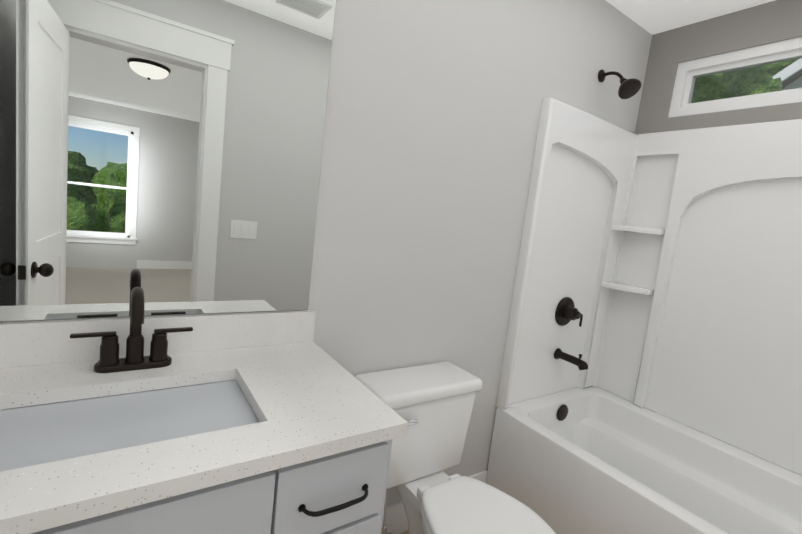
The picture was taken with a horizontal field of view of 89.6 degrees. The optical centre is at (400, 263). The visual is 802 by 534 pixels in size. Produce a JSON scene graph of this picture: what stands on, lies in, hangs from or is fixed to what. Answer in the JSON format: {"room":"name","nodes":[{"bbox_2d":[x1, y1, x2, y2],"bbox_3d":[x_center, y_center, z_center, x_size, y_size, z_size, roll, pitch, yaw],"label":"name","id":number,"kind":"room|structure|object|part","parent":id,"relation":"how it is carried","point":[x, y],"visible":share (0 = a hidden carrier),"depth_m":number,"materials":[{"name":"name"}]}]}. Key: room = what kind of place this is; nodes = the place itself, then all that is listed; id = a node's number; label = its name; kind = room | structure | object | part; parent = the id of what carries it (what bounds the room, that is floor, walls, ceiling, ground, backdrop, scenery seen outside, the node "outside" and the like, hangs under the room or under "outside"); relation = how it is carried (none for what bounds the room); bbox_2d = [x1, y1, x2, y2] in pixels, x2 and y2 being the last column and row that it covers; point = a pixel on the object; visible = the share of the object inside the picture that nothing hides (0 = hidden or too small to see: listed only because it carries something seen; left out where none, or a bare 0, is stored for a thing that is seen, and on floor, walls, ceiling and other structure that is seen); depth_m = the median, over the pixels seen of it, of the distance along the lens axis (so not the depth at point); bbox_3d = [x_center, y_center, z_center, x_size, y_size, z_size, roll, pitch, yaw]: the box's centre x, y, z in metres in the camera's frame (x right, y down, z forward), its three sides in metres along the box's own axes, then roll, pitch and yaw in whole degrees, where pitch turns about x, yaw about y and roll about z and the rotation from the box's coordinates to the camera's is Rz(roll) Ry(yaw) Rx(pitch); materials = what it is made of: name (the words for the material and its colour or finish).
{"room":"bathroom","nodes":[
{"label":"bathroom","id":0,"kind":"room"},
{"bbox_2d":[0,0,651,505],"bbox_3d":[0.051,-0.073,1.593,2.968,2.440,0.120,2,8,-34],"label":"wall","id":1,"kind":"structure","parent":0,"point":[432,124],"depth_m":1.54,"materials":[{"name":"paint"}]},
{"bbox_2d":[0,0,335,320],"bbox_3d":[-0.621,-0.388,0.995,0.917,1.062,0.006,2,8,-34],"label":"mirror","id":2,"kind":"object","parent":1,"relation":"attached to","point":[165,156],"visible":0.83,"depth_m":1.02,"materials":[{"name":"clear glass"}]},
{"bbox_2d":[382,470,486,533],"bbox_3d":[0.012,1.071,1.716,0.971,0.145,0.014,2,8,-34],"label":"baseboard","id":3,"kind":"structure","parent":1,"relation":"attached to","point":[396,520],"depth_m":1.68,"materials":[{"name":"white paint"}]},
{"bbox_2d":[606,0,774,34],"bbox_3d":[0.653,-1.190,0.769,2.968,0.100,1.764,2,8,-34],"label":"ceiling","id":4,"kind":"structure","parent":0,"point":[652,17],"depth_m":1.92,"materials":[{"name":"paint"}]},
{"bbox_2d":[635,0,801,133],"bbox_3d":[1.713,0.111,1.679,0.120,2.440,1.644,2,8,-34],"label":"wall","id":5,"kind":"structure","parent":0,"point":[763,24],"depth_m":1.94,"materials":[{"name":"paint"}]},
{"bbox_2d":[668,37,801,117],"bbox_3d":[1.776,-0.792,1.612,0.073,0.275,1.220,2,8,-34],"label":"transom","id":6,"kind":"object","parent":5,"relation":"in","point":[689,73],"visible":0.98,"depth_m":1.89,"materials":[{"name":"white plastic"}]},
{"bbox_3d":[0.360,1.315,1.077,2.968,0.100,1.764,2,8,-34],"label":"floor","id":7,"kind":"structure","parent":0,"visible":0},
{"bbox_2d":[0,287,407,533],"bbox_3d":[-0.564,0.624,0.879,0.942,1.097,0.591,2,8,-34],"label":"bathroom vanity","id":8,"kind":"object","parent":7,"relation":"on","point":[274,422],"visible":1,"depth_m":0.83,"materials":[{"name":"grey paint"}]},
{"bbox_2d":[69,287,192,373],"bbox_3d":[-0.622,0.158,0.949,0.250,0.207,0.143,2,8,-34],"label":"faucet","id":9,"kind":"object","parent":8,"relation":"on","point":[135,362],"depth_m":0.98,"materials":[{"name":"brown metal"}]},
{"bbox_2d":[355,361,555,533],"bbox_3d":[0.182,0.832,1.318,0.460,0.751,0.761,2,8,-34],"label":"toilet","id":10,"kind":"object","parent":7,"relation":"on","point":[432,404],"visible":0.71,"depth_m":1.40,"materials":[{"name":"white ceramic"}]},
{"bbox_3d":[0.055,0.598,1.513,0.460,0.366,0.225,2,8,-34],"label":"tank","id":11,"kind":"part","parent":10,"relation":"part of","materials":[{"name":"white ceramic"}]},
{"bbox_3d":[0.272,0.815,1.223,0.367,0.051,0.512,2,8,-34],"label":"seat","id":12,"kind":"part","parent":10,"relation":"part of","materials":[{"name":"white plastic"}]},
{"bbox_2d":[486,69,801,533],"bbox_3d":[1.280,0.234,1.484,0.806,2.145,1.520,2,8,-34],"label":"bathtub","id":13,"kind":"object","parent":7,"relation":"on","point":[651,377],"visible":1,"depth_m":1.90,"materials":[{"name":"white plastic"}]},
{"bbox_3d":[0.954,-0.204,1.984,0.156,1.478,0.198,2,8,-34],"label":"trim","id":14,"kind":"part","parent":13,"relation":"part of","materials":[{"name":"brown metal"}]},
{"label":"outside","id":15,"kind":"structure","parent":0,"visible":0},
{"bbox_3d":[3.046,4.909,-0.440,85.000,0.200,85.000,2,8,-34],"label":"ground","id":16,"kind":"structure","parent":15,"visible":0},
{"bbox_2d":[691,66,770,102],"bbox_3d":[3.920,-0.204,7.566,4.010,8.146,4.869,2,8,-34],"label":"tree","id":17,"kind":"object","parent":16,"relation":"on","point":[725,78],"depth_m":5.83,"materials":[{"name":"green plant"}]},
{"bbox_2d":[731,73,782,96],"bbox_3d":[4.579,0.229,7.976,3.553,7.344,3.618,2,8,-34],"label":"tree","id":18,"kind":"object","parent":16,"relation":"on","point":[775,83],"depth_m":6.16,"materials":[{"name":"green plant"}]},
{"bbox_2d":[762,59,797,76],"bbox_3d":[14.646,-2.696,17.392,2.802,13.155,2.974,2,8,-34],"label":"tree","id":19,"kind":"object","parent":16,"relation":"on","point":[772,69],"depth_m":15.81,"materials":[{"name":"green plant"}]},
{"bbox_2d":[773,58,801,89],"bbox_3d":[14.396,-0.948,7.929,8.661,11.940,13.000,2,8,-34],"label":"house","id":20,"kind":"structure","parent":16,"relation":"on","point":[790,70],"depth_m":9.01,"materials":[{"name":"white"}]}
]}

